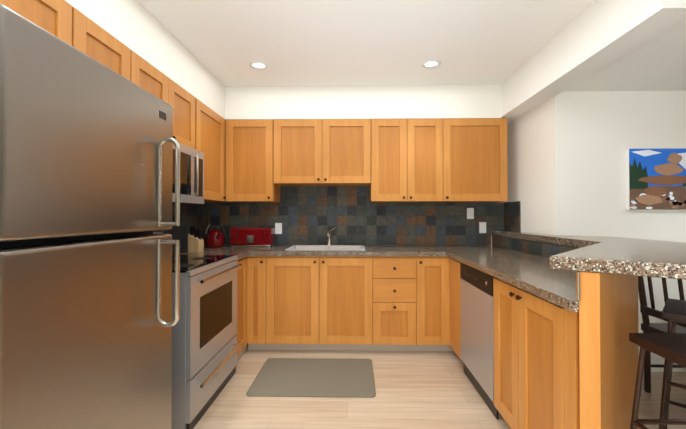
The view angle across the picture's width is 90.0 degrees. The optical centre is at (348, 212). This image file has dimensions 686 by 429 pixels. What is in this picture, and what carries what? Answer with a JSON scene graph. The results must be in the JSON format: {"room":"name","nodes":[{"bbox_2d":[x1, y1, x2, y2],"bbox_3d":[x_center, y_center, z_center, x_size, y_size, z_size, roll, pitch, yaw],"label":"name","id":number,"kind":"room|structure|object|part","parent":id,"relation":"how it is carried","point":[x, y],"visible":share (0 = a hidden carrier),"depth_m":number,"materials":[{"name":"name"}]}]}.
{"room":"kitchen","nodes":[
{"label":"kitchen","id":0,"kind":"room"},
{"bbox_2d":[138,0,595,86],"bbox_3d":[1.719,-1.361,0.789,6.600,0.210,5.730,0,-1,1],"label":"ceiling","id":1,"kind":"structure","parent":0,"point":[225,43],"depth_m":2.43,"materials":[{"name":"white paint"}]},
{"bbox_2d":[65,0,224,118],"bbox_3d":[-1.401,-1.087,1.769,0.325,0.320,3.880,0,-1,1],"label":"ceiling soffit","id":2,"kind":"object","parent":1,"relation":"attached to","point":[139,28],"depth_m":2.19,"materials":[{"name":"white paint"}]},
{"bbox_2d":[249,61,268,69],"bbox_3d":[-0.753,-1.233,2.879,0.160,0.006,0.160,0,-1,1],"label":"recessed light","id":3,"kind":"object","parent":1,"relation":"in","point":[259,65],"visible":1,"depth_m":2.88,"materials":[{"name":"white plastic"}]},
{"bbox_2d":[225,85,500,119],"bbox_3d":[0.136,-1.071,3.509,2.685,0.320,0.345,0,-1,1],"label":"ceiling soffit","id":4,"kind":"structure","parent":1,"relation":"attached to","point":[378,102],"depth_m":3.34,"materials":[{"name":"white paint"}]},
{"bbox_2d":[421,59,440,67],"bbox_3d":[0.686,-1.234,2.853,0.160,0.006,0.160,0,-1,1],"label":"recessed light","id":5,"kind":"object","parent":1,"relation":"in","point":[430,63],"visible":1,"depth_m":2.84,"materials":[{"name":"white plastic"}]},
{"bbox_2d":[501,0,685,123],"bbox_3d":[1.552,-1.084,2.615,0.180,0.310,2.080,0,-1,1],"label":"ceiling beam","id":6,"kind":"structure","parent":1,"relation":"attached to","point":[595,36],"depth_m":2.13,"materials":[{"name":"white paint"}]},
{"bbox_2d":[193,344,685,428],"bbox_3d":[1.694,1.284,0.800,7.050,0.100,6.200,0,-1,1],"label":"floor","id":7,"kind":"structure","parent":0,"point":[425,390],"depth_m":2.25,"materials":[{"name":"laminate"}]},
{"bbox_2d":[0,4,172,428],"bbox_3d":[-1.176,0.380,1.153,0.786,1.715,0.747,0,-1,1],"label":"fridge","id":8,"kind":"object","parent":7,"relation":"on","point":[37,242],"depth_m":1.00,"materials":[{"name":"silver metal"}]},
{"bbox_3d":[-0.823,0.352,1.146,0.080,1.660,0.747,0,-1,1],"label":"fridge doors","id":9,"kind":"part","parent":8,"relation":"part of","materials":[{"name":"silver metal"}]},
{"bbox_2d":[153,232,241,428],"bbox_3d":[-1.182,0.698,2.318,0.710,1.100,0.776,0,-1,1],"label":"range","id":10,"kind":"object","parent":7,"relation":"on","point":[205,345],"visible":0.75,"depth_m":2.10,"materials":[{"name":"silver metal"}]},
{"bbox_2d":[237,256,252,360],"bbox_3d":[-1.193,0.820,2.894,0.695,0.868,0.368,0,-1,1],"label":"base cabinet","id":11,"kind":"object","parent":7,"relation":"on","point":[245,272],"depth_m":3.00,"materials":[{"name":"brown wood"}]},
{"bbox_2d":[253,256,276,349],"bbox_3d":[-0.785,0.824,3.320,0.260,0.868,0.692,0,-1,1],"label":"base cabinet","id":12,"kind":"object","parent":7,"relation":"on","point":[264,267],"depth_m":3.05,"materials":[{"name":"brown wood"}]},
{"bbox_2d":[172,249,251,260],"bbox_3d":[-1.205,0.363,2.865,0.672,0.040,0.301,0,-1,1],"label":"countertop","id":13,"kind":"structure","parent":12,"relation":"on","point":[241,253],"depth_m":2.95,"materials":[{"name":"stone"}]},
{"bbox_2d":[188,226,203,252],"bbox_3d":[-1.319,0.230,2.966,0.095,0.226,0.095,0,-1,1],"label":"knife block","id":14,"kind":"object","parent":13,"relation":"on","point":[195,242],"visible":1,"depth_m":2.93,"materials":[{"name":"brown wood"}]},
{"bbox_2d":[246,358,375,396],"bbox_3d":[-0.253,1.246,2.621,0.890,0.010,0.610,0,-1,1],"label":"mat","id":15,"kind":"object","parent":7,"relation":"on","point":[303,377],"visible":0.98,"depth_m":2.56,"materials":[{"name":"fabric"}]},
{"bbox_2d":[277,256,372,350],"bbox_3d":[-0.291,0.824,3.349,1.022,0.868,0.616,0,-1,1],"label":"base cabinet","id":16,"kind":"object","parent":7,"relation":"on","point":[324,302],"depth_m":3.05,"materials":[{"name":"brown wood"}]},
{"bbox_2d":[373,256,424,350],"bbox_3d":[0.412,0.824,3.337,0.532,0.868,0.616,0,-1,1],"label":"base cabinet","id":17,"kind":"object","parent":7,"relation":"on","point":[398,281],"depth_m":3.03,"materials":[{"name":"brown wood"}]},
{"bbox_2d":[425,256,440,350],"bbox_3d":[0.760,0.824,3.330,0.312,0.868,0.616,0,-1,1],"label":"base cabinet","id":18,"kind":"object","parent":7,"relation":"on","point":[432,263],"depth_m":3.03,"materials":[{"name":"brown wood"}]},
{"bbox_2d":[204,245,443,255],"bbox_3d":[-0.006,0.368,3.331,3.054,0.040,0.675,0,-1,1],"label":"countertop","id":19,"kind":"structure","parent":18,"relation":"on","point":[276,250],"depth_m":3.03,"materials":[{"name":"stone"}]},
{"bbox_2d":[205,221,224,247],"bbox_3d":[-1.341,0.216,3.443,0.190,0.263,0.215,0,-1,1],"label":"kettle","id":20,"kind":"object","parent":19,"relation":"on","point":[215,238],"visible":1,"depth_m":3.39,"materials":[{"name":"red metal"}]},
{"bbox_2d":[230,228,274,246],"bbox_3d":[-0.977,0.253,3.504,0.410,0.190,0.200,0,-1,1],"label":"toaster","id":21,"kind":"object","parent":19,"relation":"on","point":[252,237],"visible":1,"depth_m":3.42,"materials":[{"name":"red metal"}]},
{"bbox_2d":[285,245,364,249],"bbox_3d":[-0.209,0.432,3.363,0.736,0.180,0.446,0,-1,1],"label":"sink","id":22,"kind":"object","parent":19,"relation":"in","point":[327,247],"visible":0.35,"depth_m":3.56,"materials":[{"name":"white ceramic"}]},
{"bbox_2d":[326,227,335,244],"bbox_3d":[-0.181,0.252,3.555,0.106,0.195,0.184,0,-1,1],"label":"faucet","id":23,"kind":"object","parent":19,"relation":"on","point":[328,237],"visible":0.92,"depth_m":3.60,"materials":[{"name":"silver metal"}]},
{"bbox_2d":[436,245,505,248],"bbox_3d":[1.178,0.368,3.347,0.680,0.040,0.390,0,-1,1],"label":"countertop","id":24,"kind":"structure","parent":18,"relation":"on","point":[437,246],"depth_m":3.41,"materials":[{"name":"stone"}]},
{"bbox_2d":[441,256,460,359],"bbox_3d":[1.162,0.820,2.864,0.702,0.868,0.342,0,-1,1],"label":"base cabinet","id":25,"kind":"object","parent":7,"relation":"on","point":[450,313],"depth_m":3.02,"materials":[{"name":"brown wood"}]},
{"bbox_2d":[457,261,488,406],"bbox_3d":[1.188,0.815,2.339,0.630,0.868,0.707,0,-1,1],"label":"dishwasher","id":26,"kind":"object","parent":7,"relation":"on","point":[472,284],"depth_m":2.38,"materials":[{"name":"silver metal"}]},
{"bbox_2d":[489,275,508,424],"bbox_3d":[1.180,0.810,1.865,0.630,0.868,0.389,0,-1,1],"label":"base cabinet","id":27,"kind":"object","parent":7,"relation":"on","point":[498,401],"depth_m":2.01,"materials":[{"name":"brown wood"}]},
{"bbox_2d":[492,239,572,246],"bbox_3d":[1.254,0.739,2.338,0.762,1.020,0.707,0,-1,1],"label":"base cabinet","id":28,"kind":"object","parent":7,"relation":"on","point":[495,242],"depth_m":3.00,"materials":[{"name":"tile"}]},
{"bbox_2d":[444,249,578,311],"bbox_3d":[1.169,0.356,2.117,0.660,0.040,1.710,0,-1,1],"label":"countertop","id":29,"kind":"structure","parent":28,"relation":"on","point":[537,275],"depth_m":1.94,"materials":[{"name":"stone"}]},
{"bbox_2d":[491,230,685,279],"bbox_3d":[1.368,0.201,2.297,1.157,0.050,2.695,0,-1,1],"label":"bar","id":30,"kind":"object","parent":28,"relation":"on","point":[632,256],"visible":1,"depth_m":1.33,"materials":[{"name":"stone"}]},
{"bbox_2d":[505,282,572,428],"bbox_3d":[1.174,0.807,1.554,0.630,0.868,0.529,0,-1,1],"label":"base cabinet","id":31,"kind":"object","parent":7,"relation":"on","point":[530,360],"depth_m":1.59,"materials":[{"name":"brown wood"}]},
{"bbox_2d":[520,251,638,428],"bbox_3d":[1.239,0.731,1.516,0.762,1.020,0.604,0,-1,1],"label":"half wall","id":32,"kind":"structure","parent":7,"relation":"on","point":[605,361],"depth_m":1.30,"materials":[{"name":"brown wood"}]},
{"bbox_2d":[629,333,685,428],"bbox_3d":[1.250,0.847,1.117,0.428,0.781,0.428,0,-1,1],"label":"stool","id":33,"kind":"object","parent":7,"relation":"on","point":[670,346],"visible":1,"depth_m":1.27,"materials":[{"name":"brown wood"}]},
{"bbox_2d":[638,276,685,392],"bbox_3d":[2.231,0.746,2.195,0.488,1.002,0.440,0,-1,1],"label":"chair","id":34,"kind":"object","parent":7,"relation":"on","point":[646,311],"visible":0.42,"depth_m":2.36,"materials":[{"name":"black wood"}]},
{"bbox_2d":[659,298,685,428],"bbox_3d":[1.724,0.852,1.593,0.428,0.781,0.428,1,-1,-44],"label":"stool","id":35,"kind":"object","parent":7,"relation":"on","point":[673,311],"visible":0.83,"depth_m":1.60,"materials":[{"name":"black wood"}]},
{"bbox_2d":[471,201,504,245],"bbox_3d":[0.069,-0.088,3.808,3.190,2.700,0.270,0,-1,1],"label":"wall","id":36,"kind":"structure","parent":0,"point":[491,235],"depth_m":3.64,"materials":[{"name":"white paint"}]},
{"bbox_2d":[153,202,208,251],"bbox_3d":[-1.539,0.114,2.790,0.012,0.454,1.740,0,-1,1],"label":"tile backsplash","id":37,"kind":"structure","parent":36,"relation":"attached to","point":[197,215],"depth_m":3.25,"materials":[{"name":"tile"}]},
{"bbox_2d":[232,119,283,202],"bbox_3d":[-0.927,-0.507,3.522,0.544,0.802,0.343,0,-1,1],"label":"upper cabinet","id":38,"kind":"object","parent":36,"relation":"attached to","point":[257,144],"depth_m":3.36,"materials":[{"name":"brown wood"}]},
{"bbox_2d":[284,119,331,185],"bbox_3d":[-0.456,-0.595,3.514,0.552,0.626,0.343,0,-1,1],"label":"upper cabinet","id":39,"kind":"object","parent":36,"relation":"attached to","point":[307,142],"depth_m":3.35,"materials":[{"name":"brown wood"}]},
{"bbox_2d":[332,119,371,185],"bbox_3d":[-0.053,-0.595,3.507,0.549,0.626,0.343,0,-1,1],"label":"upper cabinet","id":40,"kind":"object","parent":36,"relation":"attached to","point":[351,138],"depth_m":3.34,"materials":[{"name":"brown wood"}]},
{"bbox_2d":[209,186,504,244],"bbox_3d":[0.066,0.034,3.666,3.190,0.630,0.012,0,-1,1],"label":"tile backsplash","id":41,"kind":"structure","parent":36,"relation":"attached to","point":[312,215],"depth_m":3.66,"materials":[{"name":"tile"}]},
{"bbox_2d":[275,223,281,233],"bbox_3d":[-0.749,0.171,3.670,0.072,0.116,0.007,0,-1,1],"label":"electrical outlet","id":42,"kind":"object","parent":41,"relation":"attached to","point":[278,228],"visible":1,"depth_m":3.67,"materials":[{"name":"white plastic"}]},
{"bbox_2d":[467,208,473,218],"bbox_3d":[1.291,0.011,3.634,0.072,0.116,0.007,0,-1,1],"label":"electrical outlet","id":43,"kind":"object","parent":41,"relation":"attached to","point":[470,213],"visible":1,"depth_m":3.63,"materials":[{"name":"white plastic"}]},
{"bbox_2d":[479,222,485,232],"bbox_3d":[1.421,0.161,3.630,0.072,0.116,0.007,0,-1,1],"label":"electrical outlet","id":44,"kind":"object","parent":41,"relation":"attached to","point":[482,227],"visible":1,"depth_m":3.63,"materials":[{"name":"white plastic"}]},
{"bbox_2d":[360,119,415,202],"bbox_3d":[0.396,-0.508,3.498,0.499,0.802,0.343,0,-1,1],"label":"upper cabinet","id":45,"kind":"object","parent":36,"relation":"attached to","point":[393,140],"depth_m":3.33,"materials":[{"name":"brown wood"}]},
{"bbox_2d":[416,118,451,202],"bbox_3d":[0.745,-0.508,3.491,0.495,0.802,0.343,0,-1,1],"label":"upper cabinet","id":46,"kind":"object","parent":36,"relation":"attached to","point":[450,160],"depth_m":3.32,"materials":[{"name":"brown wood"}]},
{"bbox_2d":[452,118,507,202],"bbox_3d":[1.191,-0.508,3.483,0.694,0.802,0.343,0,-1,1],"label":"upper cabinet","id":47,"kind":"object","parent":36,"relation":"attached to","point":[479,145],"depth_m":3.32,"materials":[{"name":"brown wood"}]},
{"bbox_2d":[505,201,520,231],"bbox_3d":[1.652,0.040,3.451,0.012,0.294,0.305,0,-1,1],"label":"tile backsplash","id":48,"kind":"structure","parent":36,"relation":"attached to","point":[512,209],"depth_m":3.42,"materials":[{"name":"tile"}]},
{"bbox_2d":[505,91,685,371],"bbox_3d":[3.460,-0.092,3.286,3.610,2.700,1.190,0,-1,1],"label":"wall","id":49,"kind":"structure","parent":0,"point":[566,155],"depth_m":2.72,"materials":[{"name":"white paint"}]},
{"bbox_2d":[626,148,685,209],"bbox_3d":[2.568,-0.260,2.687,0.748,0.477,0.039,0,-1,1],"label":"picture","id":50,"kind":"object","parent":49,"relation":"attached to","point":[655,179],"visible":1,"depth_m":2.67,"materials":[{"name":"multicoloured paper"}]},
{"bbox_2d":[562,18,685,91],"bbox_3d":[3.338,-1.106,2.123,3.410,0.275,1.160,0,-1,1],"label":"ceiling","id":51,"kind":"structure","parent":0,"point":[657,62],"depth_m":2.32,"materials":[{"name":"white paint"}]},
{"bbox_3d":[-1.705,-0.115,0.875,0.250,2.700,6.200,0,-1,1],"label":"wall","id":52,"kind":"structure","parent":0,"visible":0},
{"bbox_2d":[0,0,11,9],"bbox_3d":[-1.411,-0.738,1.015,0.328,0.388,0.449,0,-1,1],"label":"upper cabinet","id":53,"kind":"object","parent":52,"relation":"attached to","point":[8,3],"depth_m":1.26,"materials":[{"name":"brown wood"}]},
{"bbox_2d":[12,0,75,47],"bbox_3d":[-1.406,-0.735,1.316,0.328,0.388,0.449,0,-1,1],"label":"upper cabinet","id":54,"kind":"object","parent":52,"relation":"attached to","point":[57,17],"depth_m":1.45,"materials":[{"name":"brown wood"}]},
{"bbox_2d":[76,9,131,81],"bbox_3d":[-1.398,-0.524,1.742,0.328,0.802,0.393,0,-1,1],"label":"upper cabinet","id":55,"kind":"object","parent":52,"relation":"attached to","point":[92,40],"depth_m":1.73,"materials":[{"name":"brown wood"}]},
{"bbox_2d":[132,51,175,138],"bbox_3d":[-1.390,-0.701,2.179,0.328,0.440,0.463,0,-1,1],"label":"upper cabinet","id":56,"kind":"object","parent":52,"relation":"attached to","point":[144,74],"depth_m":2.18,"materials":[{"name":"brown wood"}]},
{"bbox_2d":[172,143,203,203],"bbox_3d":[-1.328,-0.272,2.330,0.447,0.404,0.776,0,-1,1],"label":"microwave","id":57,"kind":"object","parent":56,"relation":"attached to","point":[191,175],"visible":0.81,"depth_m":2.48,"materials":[{"name":"silver metal"}]},
{"bbox_2d":[176,83,195,148],"bbox_3d":[-1.384,-0.698,2.494,0.328,0.440,0.463,0,-1,1],"label":"upper cabinet","id":58,"kind":"object","parent":52,"relation":"attached to","point":[185,101],"depth_m":2.59,"materials":[{"name":"brown wood"}]},
{"bbox_2d":[196,98,231,202],"bbox_3d":[-1.337,-0.512,3.061,0.402,0.802,0.633,0,-1,1],"label":"upper cabinet","id":59,"kind":"object","parent":52,"relation":"attached to","point":[213,132],"depth_m":3.14,"materials":[{"name":"brown wood"}]}
]}

